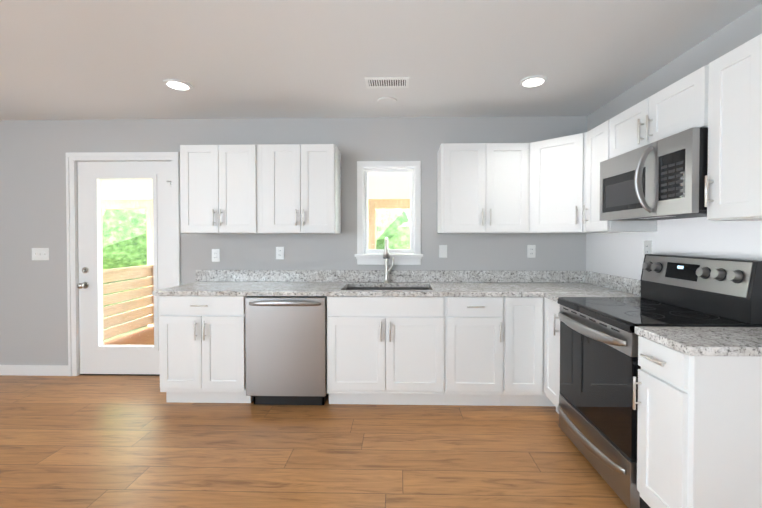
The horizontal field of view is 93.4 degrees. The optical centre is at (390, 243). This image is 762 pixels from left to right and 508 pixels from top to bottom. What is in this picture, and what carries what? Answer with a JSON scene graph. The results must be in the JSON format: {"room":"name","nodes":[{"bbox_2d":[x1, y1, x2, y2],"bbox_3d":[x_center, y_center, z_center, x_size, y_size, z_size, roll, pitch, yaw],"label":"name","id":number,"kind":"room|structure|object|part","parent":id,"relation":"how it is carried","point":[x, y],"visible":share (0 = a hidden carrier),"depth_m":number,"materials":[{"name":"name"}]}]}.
{"room":"kitchen","nodes":[
{"label":"kitchen","id":0,"kind":"room"},
{"bbox_2d":[0,116,586,364],"bbox_3d":[-1.448,0.046,3.446,6.780,2.430,0.140,0,1,1],"label":"wall","id":1,"kind":"structure","parent":0,"point":[33,315],"depth_m":3.37,"materials":[{"name":"grey paint"}]},
{"bbox_2d":[32,248,48,259],"bbox_3d":[-3.331,0.102,3.410,0.165,0.118,0.016,0,1,1],"label":"light switch","id":2,"kind":"object","parent":1,"relation":"attached to","point":[40,253],"visible":1,"depth_m":3.41,"materials":[{"name":"white plastic"}]},
{"bbox_2d":[66,152,180,375],"bbox_3d":[-2.518,0.203,3.459,1.074,2.117,0.166,0,1,1],"label":"door frame","id":3,"kind":"structure","parent":1,"relation":"attached to","point":[73,159],"depth_m":3.38,"materials":[{"name":"white wood"}]},
{"bbox_2d":[77,161,171,375],"bbox_3d":[-2.514,0.243,3.402,0.928,2.039,0.128,0,1,1],"label":"exterior door","id":4,"kind":"structure","parent":1,"relation":"in","point":[98,356],"depth_m":3.42,"materials":[{"name":"white painted wood"},{"name":"glass"},{"name":"satin nickel metal"}]},
{"bbox_2d":[212,249,219,261],"bbox_3d":[-1.645,0.112,3.377,0.073,0.118,0.009,0,1,1],"label":"electrical outlet","id":5,"kind":"object","parent":1,"relation":"attached to","point":[215,255],"visible":1,"depth_m":3.38,"materials":[{"name":"white plastic"}]},
{"bbox_2d":[180,144,273,233],"bbox_3d":[-1.445,-0.467,3.187,0.707,0.753,0.359,0,1,1],"label":"upper cabinet","id":6,"kind":"object","parent":1,"relation":"attached to","point":[220,189],"visible":0.92,"depth_m":3.05,"materials":[{"name":"white wood"}]},
{"bbox_2d":[276,247,283,258],"bbox_3d":[-1.038,0.091,3.363,0.073,0.118,0.009,0,1,1],"label":"electrical outlet","id":7,"kind":"object","parent":1,"relation":"attached to","point":[279,252],"visible":1,"depth_m":3.36,"materials":[{"name":"white plastic"}]},
{"bbox_2d":[262,144,340,233],"bbox_3d":[-0.779,-0.466,3.173,0.625,0.753,0.359,0,1,1],"label":"upper cabinet","id":8,"kind":"object","parent":1,"relation":"attached to","point":[301,188],"visible":1,"depth_m":3.04,"materials":[{"name":"white wood"}]},
{"bbox_2d":[355,161,422,264],"bbox_3d":[-0.016,-0.283,3.388,0.630,0.960,0.185,0,1,1],"label":"window","id":9,"kind":"structure","parent":1,"relation":"in","point":[365,255],"depth_m":3.33,"materials":[{"name":"white wood"}]},
{"bbox_2d":[196,270,583,282],"bbox_3d":[-0.016,0.305,3.335,3.628,0.107,0.022,0,1,1],"label":"backsplash","id":10,"kind":"structure","parent":1,"relation":"attached to","point":[201,275],"depth_m":3.33,"materials":[{"name":"grey stone"}]},
{"bbox_2d":[439,245,446,257],"bbox_3d":[0.487,0.073,3.326,0.073,0.118,0.016,0,1,1],"label":"switch","id":11,"kind":"object","parent":1,"relation":"attached to","point":[442,251],"visible":1,"depth_m":3.33,"materials":[{"name":"white plastic"}]},
{"bbox_2d":[437,143,529,232],"bbox_3d":[0.797,-0.466,3.138,0.738,0.753,0.359,0,1,1],"label":"upper cabinet","id":12,"kind":"object","parent":1,"relation":"attached to","point":[483,187],"visible":1,"depth_m":3.00,"materials":[{"name":"white wood"}]},
{"bbox_2d":[527,245,535,257],"bbox_3d":[1.299,0.073,3.311,0.073,0.118,0.009,0,1,1],"label":"electrical outlet","id":13,"kind":"object","parent":1,"relation":"attached to","point":[531,251],"visible":1,"depth_m":3.31,"materials":[{"name":"white plastic"}]},
{"bbox_2d":[529,132,621,232],"bbox_3d":[1.478,-0.464,2.998,0.627,0.753,0.608,0,1,1],"label":"upper cabinet","id":14,"kind":"object","parent":1,"relation":"attached to","point":[557,195],"visible":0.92,"depth_m":2.83,"materials":[{"name":"white wood"}]},
{"bbox_2d":[0,375,627,507],"bbox_3d":[-1.526,1.362,-0.105,6.780,0.100,7.280,0,1,1],"label":"floor","id":15,"kind":"structure","parent":0,"point":[102,441],"depth_m":2.18,"materials":[{"name":"brown wood"}]},
{"bbox_2d":[159,296,253,402],"bbox_3d":[-1.446,0.832,3.053,0.680,0.870,0.664,0,1,1],"label":"base cabinet","id":16,"kind":"object","parent":15,"relation":"on","point":[202,347],"visible":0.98,"depth_m":2.76,"materials":[{"name":"white wood"}]},
{"bbox_2d":[245,296,328,404],"bbox_3d":[-0.796,0.834,3.014,0.610,0.867,0.659,0,1,1],"label":"dishwasher","id":17,"kind":"object","parent":15,"relation":"on","point":[286,350],"visible":0.81,"depth_m":2.73,"materials":[{"name":"grey metal"}]},
{"bbox_2d":[327,296,444,404],"bbox_3d":[-0.032,0.833,3.022,0.906,0.870,0.664,0,1,1],"label":"base cabinet","id":18,"kind":"object","parent":15,"relation":"on","point":[381,350],"visible":0.85,"depth_m":2.73,"materials":[{"name":"white wood"}]},
{"bbox_2d":[152,282,613,296],"bbox_3d":[-0.015,0.380,3.027,3.613,0.035,0.640,0,1,1],"label":"countertop","id":19,"kind":"structure","parent":18,"relation":"on","point":[437,289],"depth_m":2.84,"materials":[{"name":"grey stone"}]},
{"bbox_2d":[345,287,429,289],"bbox_3d":[-0.027,0.493,3.021,0.754,0.189,0.434,0,1,1],"label":"sink basin","id":20,"kind":"object","parent":19,"relation":"in","point":[387,288],"depth_m":3.23,"materials":[{"name":"silver metal"}]},
{"bbox_2d":[383,237,393,282],"bbox_3d":[-0.018,0.153,3.203,0.098,0.414,0.196,0,1,1],"label":"faucet","id":21,"kind":"object","parent":19,"relation":"on","point":[386,257],"visible":1,"depth_m":3.26,"materials":[{"name":"silver metal"}]},
{"bbox_2d":[444,297,503,405],"bbox_3d":[0.642,0.833,3.007,0.442,0.870,0.664,0,1,1],"label":"base cabinet","id":22,"kind":"object","parent":15,"relation":"on","point":[474,328],"visible":0.96,"depth_m":2.72,"materials":[{"name":"white wood"}]},
{"bbox_2d":[500,297,554,405],"bbox_3d":[1.327,0.833,3.010,0.928,0.870,0.628,0,1,1],"label":"base cabinet","id":23,"kind":"object","parent":15,"relation":"on","point":[523,358],"visible":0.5,"depth_m":2.71,"materials":[{"name":"white wood"}]},
{"bbox_2d":[544,297,559,413],"bbox_3d":[1.449,0.839,2.566,0.664,0.870,0.292,0,1,1],"label":"base cabinet","id":24,"kind":"object","parent":15,"relation":"on","point":[551,351],"visible":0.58,"depth_m":2.58,"materials":[{"name":"white wood"}]},
{"bbox_2d":[544,290,640,301],"bbox_3d":[1.462,0.387,2.533,0.638,0.035,0.239,0,1,1],"label":"countertop","id":25,"kind":"structure","parent":24,"relation":"on","point":[553,295],"depth_m":2.64,"materials":[{"name":"grey stone"}]},
{"bbox_2d":[557,254,761,507],"bbox_3d":[1.406,0.679,2.037,0.691,1.205,0.758,0,1,1],"label":"range","id":26,"kind":"object","parent":15,"relation":"on","point":[599,368],"visible":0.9,"depth_m":1.89,"materials":[{"name":"black metal"}]},
{"bbox_2d":[633,336,761,507],"bbox_3d":[1.426,0.854,1.503,0.664,0.870,0.303,0,1,1],"label":"base cabinet","id":27,"kind":"object","parent":15,"relation":"on","point":[663,426],"depth_m":1.36,"materials":[{"name":"white wood"}]},
{"bbox_2d":[634,326,761,355],"bbox_3d":[1.439,0.402,1.492,0.638,0.035,0.317,0,1,1],"label":"countertop","id":28,"kind":"structure","parent":27,"relation":"on","point":[718,341],"depth_m":1.45,"materials":[{"name":"grey stone"}]},
{"bbox_3d":[1.450,0.856,1.360,0.610,0.870,0.018,0,1,1],"label":"base cabinet end panel","id":29,"kind":"part","parent":27,"relation":"part of","materials":[{"name":"white wood"}]},
{"bbox_2d":[0,0,761,119],"bbox_3d":[-1.526,-1.168,-0.140,6.780,0.100,7.280,0,1,1],"label":"ceiling","id":30,"kind":"structure","parent":0,"point":[114,59],"depth_m":2.19,"materials":[{"name":"white paint"}]},
{"bbox_2d":[163,79,192,90],"bbox_3d":[-1.546,-1.150,2.611,0.188,0.012,0.188,0,1,1],"label":"recessed light","id":31,"kind":"object","parent":30,"relation":"in","point":[177,84],"visible":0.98,"depth_m":2.59,"materials":[{"name":"white plastic"}]},
{"bbox_2d":[377,97,396,104],"bbox_3d":[-0.029,-1.155,2.918,0.160,0.012,0.160,0,1,1],"label":"smoke detector","id":32,"kind":"object","parent":30,"relation":"attached to","point":[386,100],"visible":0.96,"depth_m":2.91,"materials":[{"name":"white paint"}]},
{"bbox_2d":[365,77,408,88],"bbox_3d":[-0.024,-1.152,2.578,0.310,0.008,0.170,0,1,1],"label":"ceiling vent","id":33,"kind":"object","parent":30,"relation":"in","point":[387,82],"visible":1,"depth_m":2.56,"materials":[{"name":"white metal"}]},
{"bbox_2d":[519,75,546,87],"bbox_3d":[1.013,-1.150,2.555,0.188,0.012,0.188,0,1,1],"label":"recessed light","id":34,"kind":"object","parent":30,"relation":"in","point":[532,81],"visible":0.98,"depth_m":2.54,"materials":[{"name":"white plastic"}]},
{"bbox_2d":[586,3,761,279],"bbox_3d":[1.793,0.098,-0.196,0.140,2.430,7.000,0,1,1],"label":"wall","id":35,"kind":"structure","parent":0,"point":[619,254],"depth_m":2.20,"materials":[{"name":"grey paint"}]},
{"bbox_2d":[584,271,640,295],"bbox_3d":[1.777,0.312,2.840,0.020,0.107,0.869,0,1,1],"label":"backsplash","id":36,"kind":"structure","parent":35,"relation":"attached to","point":[627,285],"depth_m":2.83,"materials":[{"name":"grey stone"}]},
{"bbox_2d":[583,120,656,231],"bbox_3d":[1.602,-0.457,2.544,0.359,0.753,0.294,0,1,1],"label":"upper cabinet","id":37,"kind":"object","parent":35,"relation":"attached to","point":[597,144],"visible":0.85,"depth_m":2.54,"materials":[{"name":"white wood"}]},
{"bbox_2d":[644,241,651,255],"bbox_3d":[1.777,0.040,2.485,0.009,0.118,0.073,0,1,1],"label":"outlet","id":38,"kind":"object","parent":35,"relation":"attached to","point":[647,247],"visible":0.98,"depth_m":2.48,"materials":[{"name":"white plastic"}]},
{"bbox_2d":[609,65,708,158],"bbox_3d":[1.590,-0.683,2.014,0.359,0.287,0.760,0,1,1],"label":"upper cabinet","id":39,"kind":"object","parent":35,"relation":"attached to","point":[680,105],"visible":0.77,"depth_m":1.90,"materials":[{"name":"white wood"}]},
{"bbox_2d":[600,127,707,220],"bbox_3d":[1.542,-0.340,2.019,0.455,0.390,0.756,0,1,1],"label":"microwave","id":40,"kind":"object","parent":39,"relation":"attached to","point":[663,179],"visible":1,"depth_m":1.86,"materials":[{"name":"silver metal"}]},
{"bbox_2d":[704,34,761,220],"bbox_3d":[1.579,-0.460,1.498,0.359,0.718,0.272,0,1,1],"label":"upper cabinet","id":41,"kind":"object","parent":35,"relation":"attached to","point":[733,184],"visible":1,"depth_m":1.50,"materials":[{"name":"white wood"}]},
{"label":"outside","id":42,"kind":"structure","parent":0,"visible":0},
{"bbox_2d":[104,323,147,341],"bbox_3d":[0.993,2.050,48.436,120.000,0.050,89.860,0,1,1],"label":"ground","id":43,"kind":"structure","parent":42,"point":[123,333],"depth_m":10.33,"materials":[{"name":"green"}]},
{"bbox_2d":[102,209,146,268],"bbox_3d":[-8.543,-0.658,11.500,6.624,6.411,6.889,0,1,1],"label":"tree","id":44,"kind":"object","parent":43,"relation":"on","point":[132,217],"depth_m":8.59,"materials":[{"name":"green plant"}]},
{"bbox_2d":[103,277,146,322],"bbox_3d":[-7.712,-3.332,15.435,9.546,13.138,11.165,0,1,1],"label":"tree","id":45,"kind":"object","parent":43,"relation":"on","point":[127,300],"depth_m":10.96,"materials":[{"name":"green plant"}]},
{"bbox_2d":[104,327,153,344],"bbox_3d":[-0.704,2.018,4.768,6.670,1.250,2.480,0,1,1],"label":"floor","id":46,"kind":"structure","parent":43,"relation":"on","point":[131,340],"depth_m":5.23,"materials":[{"name":"brown wood"}]},
{"bbox_2d":[102,199,409,326],"bbox_3d":[-1.743,0.326,5.938,8.800,2.100,0.140,0,1,1],"label":"posts","id":47,"kind":"object","parent":46,"relation":"on","point":[119,204],"depth_m":5.91,"materials":[{"name":"brown wood"}]},
{"bbox_2d":[103,265,151,338],"bbox_3d":[-3.971,0.851,4.713,0.100,0.965,2.220,0,1,1],"label":"porch railing","id":48,"kind":"object","parent":47,"relation":"attached to","point":[107,289],"depth_m":5.35,"materials":[{"name":"brown wood"}]},
{"bbox_2d":[151,265,152,321],"bbox_3d":[-0.741,0.835,5.817,6.510,0.965,0.070,0,1,1],"label":"porch railing","id":49,"kind":"object","parent":47,"relation":"attached to","point":[151,265],"depth_m":5.92,"materials":[{"name":"brown wood"}]},
{"bbox_2d":[102,173,409,199],"bbox_3d":[-1.766,-0.965,4.889,8.800,0.509,2.760,0,1,1],"label":"porch ceiling","id":50,"kind":"structure","parent":47,"relation":"on","point":[391,183],"depth_m":5.45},
{"bbox_2d":[376,209,409,248],"bbox_3d":[-0.811,-0.233,10.024,4.559,5.602,4.898,0,1,1],"label":"tree","id":51,"kind":"object","parent":43,"relation":"on","point":[399,219],"depth_m":7.81,"materials":[{"name":"green plant"}]},
{"bbox_3d":[-4.846,0.096,-0.049,0.140,2.430,7.000,0,1,1],"label":"wall","id":52,"kind":"structure","parent":0,"visible":0},
{"bbox_2d":[0,365,67,375],"bbox_3d":[-3.865,1.212,3.438,1.607,0.100,0.017,0,1,1],"label":"baseboard","id":53,"kind":"structure","parent":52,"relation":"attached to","point":[39,370],"depth_m":3.41,"materials":[{"name":"white wood"}]}
]}

